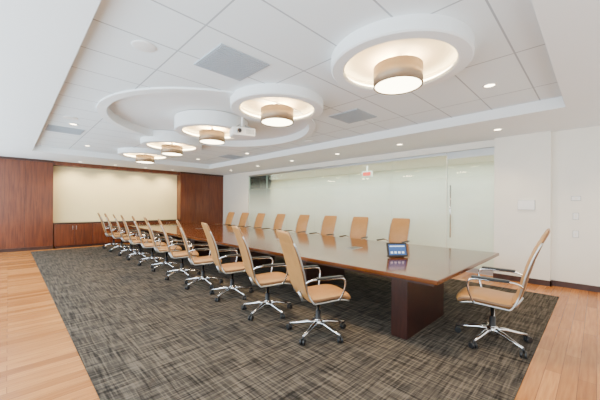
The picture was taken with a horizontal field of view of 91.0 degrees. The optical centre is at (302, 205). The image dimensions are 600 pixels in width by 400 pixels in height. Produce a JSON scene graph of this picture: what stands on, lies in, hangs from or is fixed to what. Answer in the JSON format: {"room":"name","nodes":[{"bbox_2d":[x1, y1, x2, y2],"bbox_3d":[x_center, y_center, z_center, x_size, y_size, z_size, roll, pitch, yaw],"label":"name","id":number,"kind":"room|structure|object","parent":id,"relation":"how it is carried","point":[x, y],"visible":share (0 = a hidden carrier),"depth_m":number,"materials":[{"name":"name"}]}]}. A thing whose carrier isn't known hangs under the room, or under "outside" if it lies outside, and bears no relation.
{"room":"conference room","nodes":[
{"label":"conference room","id":0,"kind":"room"},
{"bbox_2d":[0,156,223,252],"bbox_3d":[-6.809,-0.033,11.194,0.400,2.870,8.200,0,0,45],"label":"wall","id":1,"kind":"structure","parent":0,"point":[26,184],"depth_m":9.40,"materials":[{"name":"brown wood"}]},
{"bbox_2d":[53,166,176,246],"bbox_3d":[-5.613,-0.214,12.756,0.120,3.250,12.300,0,0,45],"label":"wall","id":2,"kind":"structure","parent":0,"point":[79,194],"depth_m":11.07,"materials":[{"name":"beige paint"}]},
{"bbox_2d":[0,0,599,174],"bbox_3d":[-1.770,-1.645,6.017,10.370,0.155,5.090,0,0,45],"label":"ceiling","id":3,"kind":"structure","parent":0,"point":[118,93],"depth_m":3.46,"materials":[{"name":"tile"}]},
{"bbox_2d":[45,124,84,134],"bbox_3d":[-5.045,-1.606,6.258,0.600,0.018,0.600,0,0,45],"label":"grille","id":4,"kind":"object","parent":3,"relation":"in","point":[54,128],"depth_m":6.21,"materials":[{"name":"grey metal"}]},
{"bbox_2d":[63,116,77,119],"bbox_3d":[-4.232,-1.604,5.374,0.220,0.012,0.220,0,0,45],"label":"ceiling speaker","id":5,"kind":"object","parent":3,"relation":"attached to","point":[67,117],"depth_m":5.35},
{"bbox_2d":[131,40,155,52],"bbox_3d":[-1.580,-1.585,2.934,0.220,0.012,0.220,0,0,45],"label":"ceiling speaker","id":6,"kind":"object","parent":3,"relation":"attached to","point":[141,45],"depth_m":2.92},
{"bbox_2d":[118,148,170,163],"bbox_3d":[-4.727,-1.518,8.839,1.400,0.430,1.400,0,0,45],"label":"pendant light","id":7,"kind":"object","parent":3,"relation":"attached to","point":[142,155],"depth_m":8.61,"materials":[{"name":"white paint"}]},
{"bbox_2d":[140,130,201,155],"bbox_3d":[-3.278,-1.508,7.389,1.400,0.430,1.400,0,0,45],"label":"pendant light","id":8,"kind":"object","parent":3,"relation":"attached to","point":[170,143],"depth_m":7.14,"materials":[{"name":"white paint"}]},
{"bbox_2d":[174,110,247,144],"bbox_3d":[-1.828,-1.498,5.940,1.400,0.430,1.400,0,0,45],"label":"pendant light","id":9,"kind":"object","parent":3,"relation":"attached to","point":[211,127],"depth_m":5.49,"materials":[{"name":"white paint"}]},
{"bbox_2d":[218,154,242,158],"bbox_3d":[-2.322,-1.587,9.546,0.600,0.018,0.600,0,0,45],"label":"grille","id":10,"kind":"object","parent":3,"relation":"in","point":[224,156],"depth_m":9.44,"materials":[{"name":"grey metal"}]},
{"bbox_2d":[194,43,269,80],"bbox_3d":[-0.795,-1.577,3.295,0.600,0.018,0.600,0,0,45],"label":"grille","id":11,"kind":"object","parent":3,"relation":"in","point":[225,60],"depth_m":3.25,"materials":[{"name":"grey metal"}]},
{"bbox_2d":[229,117,254,139],"bbox_3d":[-1.057,-1.452,5.159,0.400,0.490,0.338,0,0,-25],"label":"ceiling projector","id":12,"kind":"object","parent":3,"relation":"hanging from","point":[246,132],"depth_m":5.07,"materials":[{"name":"white plastic"}]},
{"bbox_2d":[230,83,322,126],"bbox_3d":[-0.393,-1.488,4.504,1.400,0.430,1.400,0,0,45],"label":"pendant light","id":13,"kind":"object","parent":3,"relation":"attached to","point":[304,100],"depth_m":4.28,"materials":[{"name":"white paint"}]},
{"bbox_2d":[329,108,376,123],"bbox_3d":[0.874,-1.565,5.176,0.600,0.018,0.600,0,0,45],"label":"grille","id":14,"kind":"object","parent":3,"relation":"in","point":[355,115],"depth_m":5.13,"materials":[{"name":"grey metal"}]},
{"bbox_2d":[331,14,474,94],"bbox_3d":[1.000,-1.478,3.111,1.400,0.430,1.400,0,0,45],"label":"pendant light","id":15,"kind":"object","parent":3,"relation":"attached to","point":[403,54],"depth_m":2.89,"materials":[{"name":"white paint"}]},
{"bbox_2d":[482,83,496,88],"bbox_3d":[2.415,-1.557,3.818,0.170,0.010,0.170,0,0,45],"label":"recessed light","id":16,"kind":"object","parent":3,"relation":"in","point":[488,85],"visible":1,"depth_m":3.82,"materials":[{"name":"white plastic"}]},
{"bbox_2d":[0,243,599,399],"bbox_3d":[-0.481,1.497,7.612,14.830,0.100,12.300,0,0,45],"label":"floor","id":17,"kind":"structure","parent":0,"point":[40,360],"depth_m":3.03,"materials":[{"name":"brown wood"}]},
{"bbox_2d":[53,219,180,248],"bbox_3d":[-6.770,0.983,11.161,0.471,0.840,4.130,0,0,45],"label":"credenza","id":18,"kind":"object","parent":17,"relation":"on","point":[65,234],"visible":0.62,"depth_m":10.17,"materials":[{"name":"brown wood"}]},
{"bbox_2d":[31,242,558,399],"bbox_3d":[-2.050,1.442,6.862,11.710,0.028,5.840,0,0,45],"label":"carpet","id":19,"kind":"object","parent":17,"relation":"on","point":[136,333],"visible":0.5,"depth_m":3.18,"materials":[{"name":"grey carpet"}]},
{"bbox_2d":[97,213,125,248],"bbox_3d":[-6.390,0.810,9.881,0.812,1.175,0.695,0,0,-39],"label":"chair","id":20,"kind":"object","parent":19,"relation":"on","point":[99,215],"visible":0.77,"depth_m":9.77,"materials":[{"name":"beige leather"}]},
{"bbox_2d":[104,213,134,251],"bbox_3d":[-5.749,0.814,9.259,0.812,1.175,0.695,0,0,-31],"label":"chair","id":21,"kind":"object","parent":19,"relation":"on","point":[114,236],"visible":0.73,"depth_m":9.12,"materials":[{"name":"beige leather"}]},
{"bbox_2d":[113,214,144,255],"bbox_3d":[-5.067,0.819,8.594,0.812,1.175,0.695,0,0,-34],"label":"chair","id":22,"kind":"object","parent":19,"relation":"on","point":[125,239],"visible":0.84,"depth_m":8.48,"materials":[{"name":"beige leather"}]},
{"bbox_2d":[120,215,154,259],"bbox_3d":[-4.450,0.823,7.955,0.812,1.175,0.695,0,0,-36],"label":"chair","id":23,"kind":"object","parent":19,"relation":"on","point":[133,242],"visible":0.88,"depth_m":7.85,"materials":[{"name":"beige leather"}]},
{"bbox_2d":[132,216,165,265],"bbox_3d":[-3.768,0.828,7.290,0.812,1.175,0.695,0,0,-29],"label":"chair","id":24,"kind":"object","parent":19,"relation":"on","point":[159,244],"visible":0.82,"depth_m":7.13,"materials":[{"name":"beige leather"}]},
{"bbox_2d":[144,217,181,271],"bbox_3d":[-3.134,0.833,6.665,0.812,1.175,0.695,0,0,-33],"label":"chair","id":25,"kind":"object","parent":19,"relation":"on","point":[164,249],"visible":0.95,"depth_m":6.57,"materials":[{"name":"beige leather"}]},
{"bbox_2d":[158,218,200,279],"bbox_3d":[-2.484,0.837,5.954,0.812,1.175,0.695,0,0,-26],"label":"chair","id":26,"kind":"object","parent":19,"relation":"on","point":[181,255],"visible":0.91,"depth_m":5.81,"materials":[{"name":"beige leather"}]},
{"bbox_2d":[176,220,223,289],"bbox_3d":[-1.847,0.842,5.320,0.812,1.175,0.695,0,0,-26],"label":"chair","id":27,"kind":"object","parent":19,"relation":"on","point":[204,260],"visible":0.87,"depth_m":5.19,"materials":[{"name":"beige leather"}]},
{"bbox_2d":[215,212,234,225],"bbox_3d":[-3.168,0.832,11.726,0.695,1.175,0.812,0,0,41],"label":"chair","id":28,"kind":"object","parent":19,"relation":"on","point":[229,219],"visible":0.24,"depth_m":11.89,"materials":[{"name":"beige leather"}]},
{"bbox_2d":[201,222,253,301],"bbox_3d":[-1.173,0.846,4.704,0.812,1.175,0.695,0,0,-30],"label":"chair","id":29,"kind":"object","parent":19,"relation":"on","point":[236,267],"visible":0.91,"depth_m":4.59,"materials":[{"name":"beige leather"}]},
{"bbox_2d":[228,213,248,226],"bbox_3d":[-2.460,0.837,10.979,0.695,1.175,0.812,0,0,42],"label":"chair","id":30,"kind":"object","parent":19,"relation":"on","point":[244,216],"visible":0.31,"depth_m":11.14,"materials":[{"name":"beige leather"}]},
{"bbox_2d":[244,213,264,228],"bbox_3d":[-1.747,0.842,10.224,0.695,1.175,0.812,0,0,43],"label":"chair","id":31,"kind":"object","parent":19,"relation":"on","point":[259,219],"visible":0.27,"depth_m":10.39,"materials":[{"name":"beige leather"}]},
{"bbox_2d":[232,225,292,320],"bbox_3d":[-0.522,0.851,3.990,0.812,1.175,0.695,0,0,-25],"label":"chair","id":32,"kind":"object","parent":19,"relation":"on","point":[271,278],"visible":0.98,"depth_m":3.88,"materials":[{"name":"beige leather"}]},
{"bbox_2d":[261,214,284,230],"bbox_3d":[-1.002,0.848,9.502,0.812,1.175,0.695,0,0,-45],"label":"chair","id":33,"kind":"object","parent":19,"relation":"on","point":[279,220],"visible":0.34,"depth_m":9.66,"materials":[{"name":"beige leather"}]},
{"bbox_2d":[284,215,309,233],"bbox_3d":[-0.227,0.853,8.751,0.695,1.175,0.812,0,0,44],"label":"chair","id":34,"kind":"object","parent":19,"relation":"on","point":[302,222],"visible":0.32,"depth_m":8.92,"materials":[{"name":"beige leather"}]},
{"bbox_2d":[127,223,498,339],"bbox_3d":[-1.616,1.067,7.584,10.800,0.728,2.550,0,0,45],"label":"conference table","id":35,"kind":"object","parent":19,"relation":"on","point":[418,279],"visible":0.71,"depth_m":4.23,"materials":[{"name":"brown wood"}]},
{"bbox_2d":[386,243,407,256],"bbox_3d":[1.334,0.627,4.245,0.300,0.202,0.169,0,0,-7],"label":"panel display","id":36,"kind":"object","parent":35,"relation":"on","point":[393,249],"visible":1,"depth_m":4.19,"materials":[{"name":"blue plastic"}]},
{"bbox_2d":[276,229,350,345],"bbox_3d":[0.134,0.856,3.341,0.812,1.175,0.695,0,0,-24],"label":"chair","id":37,"kind":"object","parent":19,"relation":"on","point":[322,293],"visible":1,"depth_m":3.23,"materials":[{"name":"beige leather"}]},
{"bbox_2d":[309,215,336,235],"bbox_3d":[0.520,0.858,8.025,0.695,1.175,0.812,0,0,41],"label":"chair","id":38,"kind":"object","parent":19,"relation":"on","point":[329,222],"visible":0.38,"depth_m":8.21,"materials":[{"name":"beige leather"}]},
{"bbox_2d":[339,217,368,239],"bbox_3d":[1.258,0.863,7.292,0.695,1.175,0.812,0,0,35],"label":"chair","id":39,"kind":"object","parent":19,"relation":"on","point":[358,228],"visible":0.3,"depth_m":7.49,"materials":[{"name":"beige leather"}]},
{"bbox_2d":[376,218,409,243],"bbox_3d":[2.004,0.869,6.543,0.695,1.175,0.812,0,0,42],"label":"chair","id":40,"kind":"object","parent":19,"relation":"on","point":[399,228],"visible":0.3,"depth_m":6.72,"materials":[{"name":"beige leather"}]},
{"bbox_2d":[454,228,549,358],"bbox_3d":[2.081,0.840,3.150,0.853,1.234,0.730,0,0,40],"label":"chair","id":41,"kind":"object","parent":19,"relation":"on","point":[491,298],"visible":1,"depth_m":3.04,"materials":[{"name":"beige leather"}]},
{"bbox_2d":[249,153,446,247],"bbox_3d":[0.531,0.094,9.732,7.990,2.720,0.055,0,0,45],"label":"glass wall","id":42,"kind":"structure","parent":17,"relation":"on","point":[426,211],"depth_m":8.61,"materials":[{"name":"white glass"}]},
{"bbox_2d":[272,161,493,238],"bbox_3d":[3.243,-0.152,11.254,14.530,3.250,0.100,0,0,45],"label":"wall","id":43,"kind":"structure","parent":0,"point":[479,176],"depth_m":10.85,"materials":[{"name":"white paint"}]},
{"bbox_2d":[273,155,493,180],"bbox_3d":[2.205,-1.395,10.207,14.530,0.080,2.860,0,0,45],"label":"ceiling","id":44,"kind":"structure","parent":0,"point":[440,160],"depth_m":10.07,"materials":[{"name":"paint"}]},
{"bbox_2d":[362,166,371,176],"bbox_3d":[2.172,-1.170,10.013,0.400,0.370,0.040,0,0,45],"label":"exit sign","id":45,"kind":"object","parent":44,"relation":"hanging from","point":[366,173],"visible":0.98,"depth_m":10.00,"materials":[{"name":"white plastic"}]},
{"bbox_2d":[223,126,599,286],"bbox_3d":[1.136,-0.167,9.146,14.530,3.250,0.140,0,0,45],"label":"wall","id":46,"kind":"structure","parent":0,"point":[575,169],"depth_m":5.37,"materials":[{"name":"white paint"}]},
{"bbox_2d":[446,147,493,275],"bbox_3d":[3.691,0.111,6.534,0.980,2.710,0.109,0,0,45],"label":"door","id":47,"kind":"structure","parent":46,"relation":"in","point":[470,214],"depth_m":6.51,"materials":[{"name":"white glass"}]},
{"bbox_2d":[493,273,599,292],"bbox_3d":[1.027,1.407,9.048,14.530,0.100,0.138,0,0,45],"label":"baseboard","id":48,"kind":"structure","parent":46,"relation":"attached to","point":[550,283],"depth_m":5.46,"materials":[{"name":"brown wood"}]},
{"bbox_2d":[571,196,580,200],"bbox_3d":[4.889,-0.136,5.284,0.132,0.082,0.016,0,0,45],"label":"wall switch plate","id":49,"kind":"object","parent":46,"relation":"attached to","point":[573,198],"visible":1,"depth_m":5.28,"materials":[{"name":"white plastic"}]},
{"bbox_2d":[573,213,578,219],"bbox_3d":[4.886,0.184,5.284,0.082,0.122,0.016,0,0,45],"label":"wall switch plate","id":50,"kind":"object","parent":46,"relation":"attached to","point":[575,215],"visible":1,"depth_m":5.28,"materials":[{"name":"white plastic"}]},
{"bbox_2d":[573,231,578,237],"bbox_3d":[4.884,0.504,5.284,0.082,0.122,0.016,0,0,45],"label":"wall switch plate","id":51,"kind":"object","parent":46,"relation":"attached to","point":[575,233],"visible":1,"depth_m":5.28,"materials":[{"name":"white plastic"}]},
{"bbox_2d":[494,131,551,280],"bbox_3d":[4.345,-0.145,5.853,0.895,3.250,0.260,0,0,45],"label":"wall pier","id":52,"kind":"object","parent":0,"point":[522,163],"visible":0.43,"depth_m":5.74,"materials":[{"name":"white paint"}]},
{"bbox_2d":[518,200,534,209],"bbox_3d":[4.303,-0.020,5.689,0.272,0.192,0.030,0,0,45],"label":"thermostat panel","id":53,"kind":"object","parent":52,"relation":"attached to","point":[522,204],"visible":1,"depth_m":5.67,"materials":[{"name":"white plastic"}]}
]}

